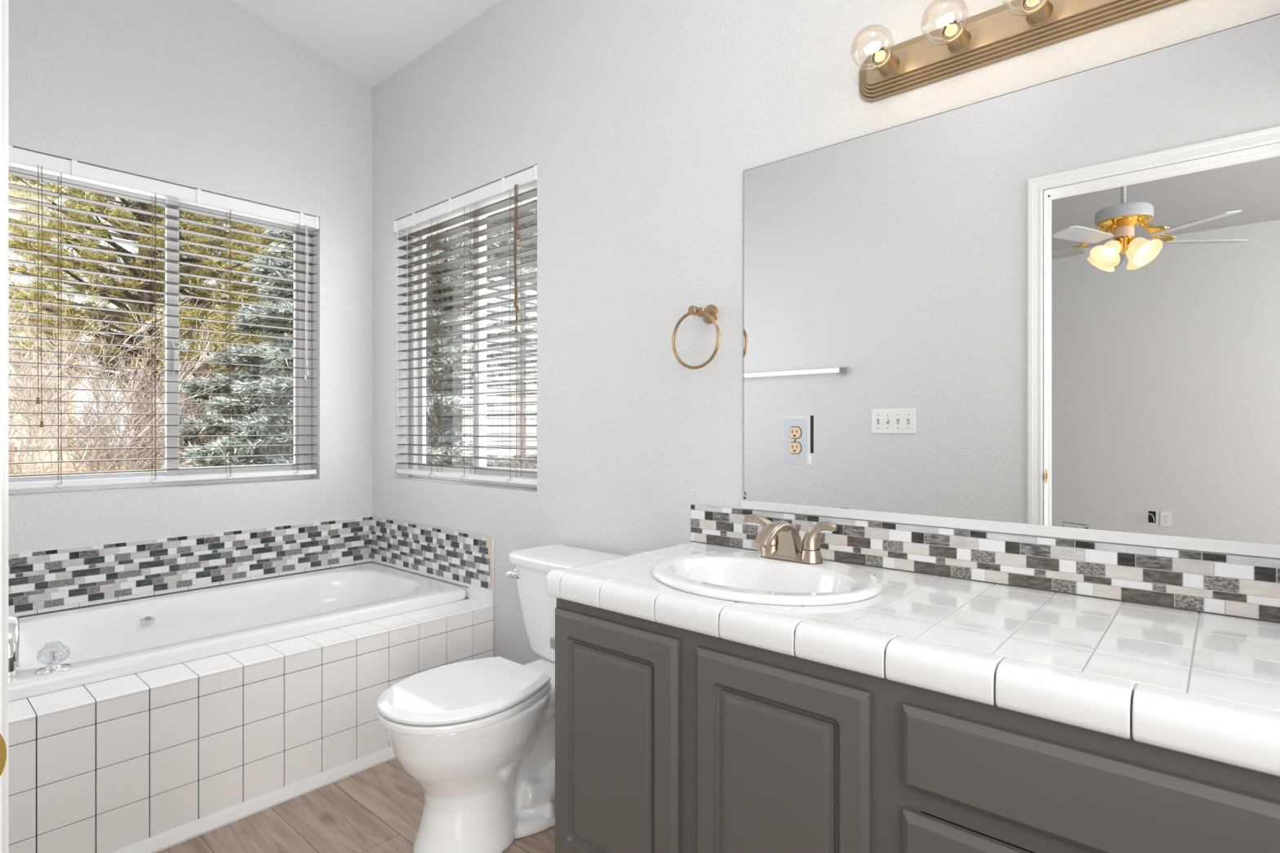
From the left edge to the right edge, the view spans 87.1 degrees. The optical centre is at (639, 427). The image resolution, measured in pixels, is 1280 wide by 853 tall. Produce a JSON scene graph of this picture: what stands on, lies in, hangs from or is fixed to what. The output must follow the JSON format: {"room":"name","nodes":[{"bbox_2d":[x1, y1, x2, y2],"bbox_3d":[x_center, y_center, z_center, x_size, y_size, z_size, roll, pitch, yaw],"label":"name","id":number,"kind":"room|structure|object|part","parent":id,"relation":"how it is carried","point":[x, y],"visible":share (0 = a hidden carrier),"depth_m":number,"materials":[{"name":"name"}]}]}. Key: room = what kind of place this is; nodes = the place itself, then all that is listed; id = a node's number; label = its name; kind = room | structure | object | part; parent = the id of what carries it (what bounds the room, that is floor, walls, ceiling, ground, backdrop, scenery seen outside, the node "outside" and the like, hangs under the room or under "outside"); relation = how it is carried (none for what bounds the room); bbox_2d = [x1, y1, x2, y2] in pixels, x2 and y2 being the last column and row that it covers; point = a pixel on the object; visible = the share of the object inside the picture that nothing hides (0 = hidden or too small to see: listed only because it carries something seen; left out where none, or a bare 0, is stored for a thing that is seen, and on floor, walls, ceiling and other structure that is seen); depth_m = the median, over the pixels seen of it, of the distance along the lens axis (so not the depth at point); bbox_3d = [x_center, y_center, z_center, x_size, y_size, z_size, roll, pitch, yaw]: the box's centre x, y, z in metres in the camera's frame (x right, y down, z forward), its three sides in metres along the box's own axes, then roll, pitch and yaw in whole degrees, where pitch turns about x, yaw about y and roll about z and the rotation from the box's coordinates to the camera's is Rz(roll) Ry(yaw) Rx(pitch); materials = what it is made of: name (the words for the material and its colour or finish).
{"room":"bathroom","nodes":[
{"label":"bathroom","id":0,"kind":"room"},
{"bbox_2d":[8,0,372,617],"bbox_3d":[-1.867,-0.500,2.621,0.140,3.200,1.650,0,0,41],"label":"wall","id":1,"kind":"structure","parent":0,"point":[207,95],"depth_m":2.71,"materials":[{"name":"white paint"}]},
{"bbox_2d":[8,165,311,494],"bbox_3d":[-1.869,-0.356,2.669,0.070,1.175,1.090,0,0,41],"label":"window","id":2,"kind":"structure","parent":1,"relation":"in","point":[174,300],"depth_m":2.68,"materials":[{"name":"white plastic"}]},
{"bbox_3d":[-2.042,-0.356,2.499,0.020,1.119,0.549,0,0,41],"label":"sash","id":3,"kind":"part","parent":2,"relation":"part of","materials":[{"name":"white plastic"}]},
{"bbox_2d":[8,144,319,489],"bbox_3d":[-1.810,-0.365,2.618,0.072,1.157,1.086,0,0,41],"label":"window blind","id":4,"kind":"object","parent":2,"relation":"attached to","point":[17,157],"visible":1,"depth_m":2.56,"materials":[{"name":"white plastic"}]},
{"bbox_3d":[-2.051,-0.499,2.294,0.006,0.789,0.003,0,0,37],"label":"pull cord","id":5,"kind":"part","parent":4,"relation":"part of","materials":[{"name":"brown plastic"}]},
{"bbox_3d":[-2.045,-0.460,2.301,0.006,0.869,0.004,0,0,41],"label":"pull cord","id":6,"kind":"part","parent":4,"relation":"part of","materials":[{"name":"white fabric"}]},
{"bbox_3d":[-2.038,-0.338,2.363,0.016,1.104,0.060,0,0,-33],"label":"ladder cord","id":7,"kind":"part","parent":4,"relation":"part of","materials":[{"name":"white fabric"}]},
{"bbox_3d":[-1.857,-0.338,2.570,0.016,1.104,0.060,0,0,-33],"label":"ladder cord","id":8,"kind":"part","parent":4,"relation":"part of","materials":[{"name":"white fabric"}]},
{"bbox_3d":[-1.817,0.198,2.623,0.044,0.022,1.074,0,0,41],"label":"rail","id":9,"kind":"part","parent":4,"relation":"part of","materials":[{"name":"white plastic"}]},
{"bbox_3d":[-1.689,-0.338,2.763,0.016,1.104,0.060,0,0,-33],"label":"ladder cord","id":10,"kind":"part","parent":4,"relation":"part of","materials":[{"name":"white fabric"}]},
{"bbox_3d":[-1.514,-0.338,2.962,0.016,1.104,0.060,0,0,-33],"label":"ladder cord","id":11,"kind":"part","parent":4,"relation":"part of","materials":[{"name":"white fabric"}]},
{"bbox_3d":[-1.470,-0.565,2.959,0.006,0.659,0.004,0,0,41],"label":"pull cord","id":12,"kind":"part","parent":4,"relation":"part of","materials":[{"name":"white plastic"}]},
{"bbox_3d":[-1.467,-0.595,2.962,0.006,0.599,0.005,0,0,41],"label":"pull cord","id":13,"kind":"part","parent":4,"relation":"part of","materials":[{"name":"white fabric"}]},
{"bbox_3d":[-1.464,-0.575,2.966,0.006,0.639,0.004,0,0,41],"label":"pull cord","id":14,"kind":"part","parent":4,"relation":"part of","materials":[{"name":"white plastic"}]},
{"bbox_3d":[-1.700,-0.356,2.858,0.021,1.119,0.527,0,0,41],"label":"sash","id":15,"kind":"part","parent":2,"relation":"part of","materials":[{"name":"white plastic"}]},
{"bbox_2d":[8,515,371,617],"bbox_3d":[-1.769,0.527,2.617,0.010,0.216,1.527,0,0,41],"label":"backsplash","id":16,"kind":"structure","parent":1,"relation":"attached to","point":[42,581],"depth_m":2.59,"materials":[{"name":"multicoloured tile"}]},
{"bbox_2d":[156,757,555,852],"bbox_3d":[-0.471,1.150,1.527,3.680,0.100,1.740,0,0,41],"label":"floor","id":17,"kind":"structure","parent":0,"point":[379,808],"depth_m":1.87,"materials":[{"name":"brown wood"}]},
{"bbox_2d":[8,598,493,852],"bbox_3d":[-1.114,0.888,2.045,0.149,0.424,1.527,0,0,41],"label":"tub deck","id":18,"kind":"object","parent":17,"relation":"on","point":[109,766],"visible":0.87,"depth_m":1.85,"materials":[{"name":"white tile"}]},
{"bbox_2d":[8,563,465,702],"bbox_3d":[-1.470,0.825,2.351,0.788,0.380,1.510,0,0,41],"label":"bathtub","id":19,"kind":"object","parent":18,"relation":"in","point":[103,642],"visible":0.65,"depth_m":2.42,"materials":[{"name":"white ceramic"}]},
{"bbox_2d":[8,616,71,677],"bbox_3d":[-1.620,0.565,1.776,0.199,0.140,0.165,0,0,41],"label":"tub faucet","id":20,"kind":"object","parent":19,"relation":"on","point":[54,665],"visible":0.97,"depth_m":1.74,"materials":[{"name":"silver metal"}]},
{"bbox_3d":[-1.667,0.565,1.756,0.154,0.140,0.072,0,0,41],"label":"spout","id":21,"kind":"part","parent":20,"relation":"part of","materials":[{"name":"silver metal"}]},
{"bbox_3d":[-1.542,0.612,1.769,0.072,0.046,0.072,0,0,41],"label":"handle","id":22,"kind":"part","parent":20,"relation":"part of","materials":[{"name":"silver metal"}]},
{"bbox_3d":[-1.788,0.698,2.445,0.043,0.025,0.044,0,0,41],"label":"overflow plate","id":23,"kind":"part","parent":19,"relation":"part of","materials":[{"name":"silver metal"}]},
{"bbox_2d":[110,746,395,852],"bbox_3d":[-1.050,1.083,1.989,0.023,0.034,1.527,0,0,41],"label":"trim","id":24,"kind":"structure","parent":18,"relation":"attached to","point":[171,837],"depth_m":1.92,"materials":[{"name":"white wood"}]},
{"bbox_2d":[376,544,624,852],"bbox_3d":[-0.369,0.749,1.895,0.476,0.702,0.741,0,0,41],"label":"toilet","id":25,"kind":"object","parent":17,"relation":"on","point":[477,736],"visible":0.79,"depth_m":1.73,"materials":[{"name":"white ceramic"}]},
{"bbox_3d":[-0.474,0.714,1.775,0.360,0.020,0.422,0,0,41],"label":"seat","id":26,"kind":"part","parent":25,"relation":"part of","materials":[{"name":"white plastic"}]},
{"bbox_3d":[-0.473,0.688,1.776,0.358,0.022,0.422,0,0,41],"label":"lid","id":27,"kind":"part","parent":25,"relation":"part of","materials":[{"name":"white plastic"}]},
{"bbox_3d":[-0.374,0.911,1.890,0.342,0.378,0.694,0,0,41],"label":"bowl","id":28,"kind":"part","parent":25,"relation":"part of","materials":[{"name":"white ceramic"}]},
{"bbox_3d":[-0.403,0.464,2.134,0.045,0.036,0.031,0,0,41],"label":"flush lever","id":29,"kind":"part","parent":25,"relation":"part of","materials":[{"name":"silver metal"}]},
{"bbox_3d":[-0.201,0.578,2.087,0.442,0.292,0.205,0,0,41],"label":"tank","id":30,"kind":"part","parent":25,"relation":"part of","materials":[{"name":"white ceramic"}]},
{"bbox_3d":[-0.204,0.415,2.084,0.476,0.033,0.237,0,0,41],"label":"tank lid","id":31,"kind":"part","parent":25,"relation":"part of","materials":[{"name":"white ceramic"}]},
{"bbox_2d":[555,598,1279,852],"bbox_3d":[0.554,0.744,1.233,1.542,0.713,0.546,0,0,41],"label":"vanity cabinet","id":32,"kind":"object","parent":17,"relation":"on","point":[668,739],"visible":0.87,"depth_m":1.10,"materials":[{"name":"grey paint"}]},
{"bbox_2d":[550,635,555,649],"bbox_3d":[-0.130,0.527,1.687,0.087,0.040,0.188,0,0,41],"label":"paper holder","id":33,"kind":"object","parent":32,"relation":"attached to","point":[552,638],"visible":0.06,"depth_m":1.64,"materials":[{"name":"silver metal"}]},
{"bbox_3d":[-0.060,0.693,1.420,0.355,0.564,0.019,0,0,41],"label":"door","id":34,"kind":"part","parent":32,"relation":"part of","materials":[{"name":"grey paint"}]},
{"bbox_3d":[0.233,0.695,1.164,0.335,0.560,0.019,0,0,41],"label":"door","id":35,"kind":"part","parent":32,"relation":"part of","materials":[{"name":"grey paint"}]},
{"bbox_2d":[545,542,1279,777],"bbox_3d":[0.547,0.358,1.240,1.564,0.058,0.548,0,0,41],"label":"countertop","id":36,"kind":"structure","parent":32,"relation":"on","point":[1206,686],"depth_m":1.04,"materials":[{"name":"white tile"}]},
{"bbox_2d":[651,551,882,605],"bbox_3d":[0.266,0.397,1.474,0.510,0.166,0.434,0,0,41],"label":"sink","id":37,"kind":"object","parent":36,"relation":"in","point":[736,576],"visible":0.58,"depth_m":1.52,"materials":[{"name":"white porcelain"}]},
{"bbox_2d":[742,514,837,564],"bbox_3d":[0.335,0.265,1.605,0.195,0.100,0.203,0,0,-12],"label":"faucet","id":38,"kind":"object","parent":36,"relation":"on","point":[779,540],"visible":1,"depth_m":1.57,"materials":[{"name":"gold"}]},
{"bbox_3d":[0.301,0.249,1.663,0.098,0.069,0.041,0,0,41],"label":"lever handle","id":39,"kind":"part","parent":38,"relation":"part of","materials":[{"name":"silver metal"}]},
{"bbox_3d":[0.323,0.299,1.644,0.053,0.028,0.053,0,0,41],"label":"handle","id":40,"kind":"part","parent":38,"relation":"part of","materials":[{"name":"silver metal"}]},
{"bbox_3d":[0.323,0.267,1.565,0.054,0.098,0.174,0,0,41],"label":"spout","id":41,"kind":"part","parent":38,"relation":"part of","materials":[{"name":"silver metal"}]},
{"bbox_3d":[0.382,0.274,1.624,0.013,0.081,0.013,0,0,41],"label":"lift rod","id":42,"kind":"part","parent":38,"relation":"part of","materials":[{"name":"silver metal"}]},
{"bbox_3d":[0.400,0.299,1.576,0.053,0.028,0.053,0,0,41],"label":"handle","id":43,"kind":"part","parent":38,"relation":"part of","materials":[{"name":"silver metal"}]},
{"bbox_3d":[0.418,0.249,1.560,0.087,0.069,0.041,0,0,41],"label":"lever handle","id":44,"kind":"part","parent":38,"relation":"part of","materials":[{"name":"silver metal"}]},
{"bbox_3d":[0.665,0.640,0.786,0.712,0.124,0.019,0,0,41],"label":"drawer","id":45,"kind":"part","parent":32,"relation":"part of","materials":[{"name":"grey paint"}]},
{"bbox_3d":[0.665,0.481,0.786,0.712,0.124,0.019,0,0,41],"label":"drawer","id":46,"kind":"part","parent":32,"relation":"part of","materials":[{"name":"grey paint"}]},
{"bbox_2d":[231,0,500,87],"bbox_3d":[-0.488,-1.907,1.509,3.680,0.585,1.790,0,0,41],"label":"ceiling","id":47,"kind":"structure","parent":0,"point":[370,40],"depth_m":2.79,"materials":[{"name":"white paint"}]},
{"bbox_2d":[372,0,1279,665],"bbox_3d":[0.055,-0.500,2.130,3.680,3.200,0.140,0,0,41],"label":"wall","id":48,"kind":"structure","parent":0,"point":[642,122],"depth_m":2.11,"materials":[{"name":"white paint"}]},
{"bbox_2d":[370,515,493,604],"bbox_3d":[-0.918,0.547,2.879,0.948,0.259,0.012,0,0,41],"label":"backsplash","id":49,"kind":"structure","parent":48,"relation":"attached to","point":[465,560],"depth_m":2.80,"materials":[{"name":"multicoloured tile"}]},
{"bbox_2d":[410,187,537,488],"bbox_3d":[-0.678,-0.356,2.814,1.005,1.175,0.070,0,0,41],"label":"window","id":50,"kind":"structure","parent":48,"relation":"in","point":[481,366],"depth_m":2.81,"materials":[{"name":"white plastic"}]},
{"bbox_3d":[-0.835,-0.356,2.977,0.499,1.119,0.020,0,0,41],"label":"sash","id":51,"kind":"part","parent":50,"relation":"part of","materials":[{"name":"white plastic"}]},
{"bbox_2d":[393,164,537,485],"bbox_3d":[-0.729,-0.365,2.756,1.001,1.157,0.072,0,0,41],"label":"window blind","id":52,"kind":"object","parent":50,"relation":"attached to","point":[525,180],"visible":0.88,"depth_m":2.69,"materials":[{"name":"white plastic"}]},
{"bbox_3d":[-1.094,-0.400,3.033,0.004,0.989,0.006,0,0,41],"label":"pull cord","id":53,"kind":"part","parent":52,"relation":"part of","materials":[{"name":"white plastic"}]},
{"bbox_3d":[-1.091,-0.479,3.030,0.004,0.829,0.006,0,0,41],"label":"pull cord","id":54,"kind":"part","parent":52,"relation":"part of","materials":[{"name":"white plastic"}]},
{"bbox_3d":[-1.027,-0.338,3.021,0.060,1.104,0.016,0,0,-33],"label":"ladder cord","id":55,"kind":"part","parent":52,"relation":"part of","materials":[{"name":"white fabric"}]},
{"bbox_3d":[-0.876,-0.338,2.890,0.060,1.104,0.016,0,0,-33],"label":"ladder cord","id":56,"kind":"part","parent":52,"relation":"part of","materials":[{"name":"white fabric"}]},
{"bbox_3d":[-0.724,0.198,2.762,0.989,0.022,0.044,0,0,41],"label":"rail","id":57,"kind":"part","parent":52,"relation":"part of","materials":[{"name":"white plastic"}]},
{"bbox_3d":[-0.695,-0.338,2.732,0.060,1.104,0.016,0,0,-33],"label":"ladder cord","id":58,"kind":"part","parent":52,"relation":"part of","materials":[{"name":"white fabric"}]},
{"bbox_3d":[-0.476,-0.338,2.542,0.021,1.104,0.059,0,0,41],"label":"ladder cord","id":59,"kind":"part","parent":52,"relation":"part of","materials":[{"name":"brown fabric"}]},
{"bbox_3d":[-0.463,-0.681,2.482,0.008,0.426,0.006,0,0,41],"label":"pull cord","id":60,"kind":"part","parent":52,"relation":"part of","materials":[{"name":"fabric"}]},
{"bbox_3d":[-0.460,-0.698,2.478,0.010,0.392,0.006,0,0,41],"label":"pull cord","id":61,"kind":"part","parent":52,"relation":"part of","materials":[{"name":"fabric"}]},
{"bbox_3d":[-0.458,-0.634,2.477,0.008,0.519,0.006,0,0,41],"label":"pull cord","id":62,"kind":"part","parent":52,"relation":"part of","materials":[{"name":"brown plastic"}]},
{"bbox_3d":[-0.456,-0.653,2.475,0.008,0.482,0.006,0,0,41],"label":"pull cord","id":63,"kind":"part","parent":52,"relation":"part of","materials":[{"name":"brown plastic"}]},
{"bbox_3d":[-0.453,-0.672,2.473,0.010,0.444,0.006,0,0,41],"label":"pull cord","id":64,"kind":"part","parent":52,"relation":"part of","materials":[{"name":"fabric"}]},
{"bbox_3d":[-0.448,-0.804,2.469,0.008,0.179,0.006,0,0,41],"label":"pull cord","id":65,"kind":"part","parent":52,"relation":"part of","materials":[{"name":"white fabric"}]},
{"bbox_3d":[-0.508,-0.356,2.662,0.492,1.119,0.021,0,0,41],"label":"sash","id":66,"kind":"part","parent":50,"relation":"part of","materials":[{"name":"white plastic"}]},
{"bbox_2d":[671,304,719,368],"bbox_3d":[0.172,-0.255,1.875,0.163,0.188,0.090,0,0,41],"label":"towel ring","id":67,"kind":"object","parent":48,"relation":"attached to","point":[709,314],"visible":1,"depth_m":1.87,"materials":[{"name":"brown metal"}]},
{"bbox_3d":[0.170,-0.322,1.876,0.055,0.055,0.090,0,0,41],"label":"mounting post","id":68,"kind":"part","parent":67,"relation":"part of","materials":[{"name":"brown metal"}]},
{"bbox_2d":[690,504,1279,623],"bbox_3d":[0.732,0.276,1.440,1.548,0.107,0.007,0,0,41],"label":"backsplash","id":69,"kind":"structure","parent":48,"relation":"attached to","point":[1244,587],"depth_m":1.36,"materials":[{"name":"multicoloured tile"}]},
{"bbox_2d":[741,13,1279,558],"bbox_3d":[0.782,-0.239,1.395,1.338,0.918,0.010,0,0,41],"label":"mirror","id":70,"kind":"object","parent":48,"relation":"attached to","point":[1051,308],"visible":1,"depth_m":1.36,"materials":[{"name":"white mirror"}]},
{"bbox_2d":[781,415,812,465],"bbox_3d":[0.399,0.033,1.722,0.088,0.127,0.009,0,0,41],"label":"outlet","id":71,"kind":"object","parent":70,"relation":"attached to","point":[796,430],"visible":1,"depth_m":1.72,"materials":[{"name":"grey plastic"}]},
{"bbox_2d":[788,441,801,453],"bbox_3d":[0.396,0.052,1.720,0.037,0.032,0.003,0,0,41],"label":"receptacle","id":72,"kind":"object","parent":71,"relation":"attached to","point":[794,447],"depth_m":1.72,"materials":[{"name":"beige plastic"}]},
{"bbox_2d":[788,426,801,439],"bbox_3d":[0.396,0.013,1.720,0.037,0.032,0.003,0,0,41],"label":"receptacle","id":73,"kind":"object","parent":71,"relation":"attached to","point":[794,432],"depth_m":1.72,"materials":[{"name":"beige plastic"}]},
{"bbox_2d":[858,0,1187,102],"bbox_3d":[0.760,-0.830,1.302,0.768,0.114,0.178,0,0,41],"label":"vanity light","id":74,"kind":"object","parent":48,"relation":"attached to","point":[1015,28],"visible":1,"depth_m":1.41,"materials":[{"name":"gold metal"}]},
{"bbox_2d":[871,46,900,77],"bbox_3d":[0.553,-0.827,1.521,0.048,0.048,0.054,0,0,41],"label":"socket","id":75,"kind":"object","parent":74,"relation":"attached to","point":[887,64],"depth_m":1.52,"materials":[{"name":"gold metal"}]},
{"bbox_2d":[940,19,971,53],"bbox_3d":[0.666,-0.827,1.422,0.048,0.048,0.054,0,0,41],"label":"socket","id":76,"kind":"object","parent":74,"relation":"attached to","point":[957,40],"depth_m":1.42,"materials":[{"name":"gold metal"}]},
{"bbox_2d":[1020,0,1053,26],"bbox_3d":[0.779,-0.827,1.323,0.048,0.048,0.054,0,0,41],"label":"socket","id":77,"kind":"object","parent":74,"relation":"attached to","point":[1033,12],"depth_m":1.33,"materials":[{"name":"gold metal"}]},
{"bbox_3d":[-0.984,-0.500,0.835,3.540,3.200,0.123,0,0,41],"label":"wall","id":78,"kind":"structure","parent":0,"visible":0},
{"bbox_2d":[0,0,8,852],"bbox_3d":[-0.077,0.050,0.135,0.925,2.101,0.016,0,0,41],"label":"door","id":79,"kind":"structure","parent":78,"relation":"attached to","point":[3,3],"depth_m":0.43,"materials":[{"name":"white wood"}]},
{"bbox_3d":[-0.124,0.077,0.081,0.815,2.046,0.139,0,0,41],"label":"door","id":80,"kind":"structure","parent":78,"relation":"in","visible":0},
{"bbox_2d":[0,733,6,776],"bbox_3d":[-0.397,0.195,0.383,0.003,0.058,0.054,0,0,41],"label":"door knob","id":81,"kind":"object","parent":80,"relation":"attached to","point":[2,745],"visible":1,"depth_m":0.40,"materials":[{"name":"gold metal"}]},
{"label":"outside","id":82,"kind":"structure","parent":0,"visible":0},
{"bbox_2d":[14,443,517,473],"bbox_3d":[-2.696,1.600,24.361,110.000,0.300,90.000,0,0,41],"label":"ground","id":83,"kind":"structure","parent":82,"point":[50,469],"depth_m":25.09,"materials":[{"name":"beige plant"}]},
{"bbox_2d":[8,301,85,465],"bbox_3d":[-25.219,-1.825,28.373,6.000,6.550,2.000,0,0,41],"label":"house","id":84,"kind":"structure","parent":83,"relation":"on","point":[46,458],"depth_m":26.81,"materials":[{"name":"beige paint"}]},
{"bbox_2d":[8,442,212,477],"bbox_3d":[-8.929,0.865,16.529,0.120,1.170,22.000,0,0,41],"label":"wire fence","id":85,"kind":"object","parent":83,"relation":"on","point":[12,457],"visible":0.03,"depth_m":13.24,"materials":[{"name":"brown metal"}]},
{"bbox_3d":[-12.088,0.865,12.914,0.120,1.170,0.120,0,0,41],"label":"post","id":86,"kind":"part","parent":85,"relation":"part of","materials":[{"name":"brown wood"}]},
{"bbox_2d":[8,269,255,477],"bbox_3d":[-6.642,-0.415,7.710,3.788,3.746,4.389,0,0,11],"label":"bare shrub","id":87,"kind":"object","parent":83,"relation":"on","point":[33,392],"visible":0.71,"depth_m":7.45,"materials":[{"name":"beige plant"}]},
{"bbox_2d":[8,328,256,474],"bbox_3d":[-6.386,0.137,8.848,2.925,2.639,2.074,0,0,-39],"label":"bare shrub","id":88,"kind":"object","parent":83,"relation":"on","point":[149,416],"visible":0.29,"depth_m":8.77,"materials":[{"name":"brown plant"}]},
{"bbox_2d":[8,174,293,472],"bbox_3d":[-8.006,-2.431,11.056,6.626,7.967,5.976,0,0,-24],"label":"pine tree","id":89,"kind":"object","parent":83,"relation":"on","point":[28,245],"visible":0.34,"depth_m":10.03,"materials":[{"name":"green plant"}]},
{"bbox_2d":[31,205,293,442],"bbox_3d":[-8.500,-3.126,13.804,5.798,9.357,5.877,0,0,41],"label":"pine tree","id":90,"kind":"object","parent":83,"relation":"on","point":[158,285],"visible":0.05,"depth_m":12.52,"materials":[{"name":"green plant"}]},
{"bbox_2d":[115,344,277,468],"bbox_3d":[-6.048,0.134,10.330,2.296,2.644,3.256,0,0,34],"label":"bare shrub","id":91,"kind":"object","parent":83,"relation":"on","point":[203,366],"visible":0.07,"depth_m":9.73,"materials":[{"name":"plant"}]},
{"bbox_2d":[164,220,537,469],"bbox_3d":[-3.676,-3.843,9.895,5.264,11.414,5.794,0,0,18],"label":"spruce tree","id":92,"kind":"object","parent":83,"relation":"on","point":[260,350],"visible":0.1,"depth_m":8.61,"materials":[{"name":"green plant"}]},
{"bbox_2d":[426,199,537,465],"bbox_3d":[-2.675,-2.850,12.860,4.636,9.401,4.626,0,0,-1],"label":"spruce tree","id":93,"kind":"object","parent":83,"relation":"on","point":[533,361],"visible":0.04,"depth_m":12.01,"materials":[{"name":"green plant"}]},
{"bbox_2d":[426,348,537,469],"bbox_3d":[-2.001,0.062,9.272,3.579,2.784,2.239,0,0,5],"label":"bare shrub","id":94,"kind":"object","parent":83,"relation":"on","point":[504,420],"visible":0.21,"depth_m":9.05,"materials":[{"name":"plant"}]}
]}

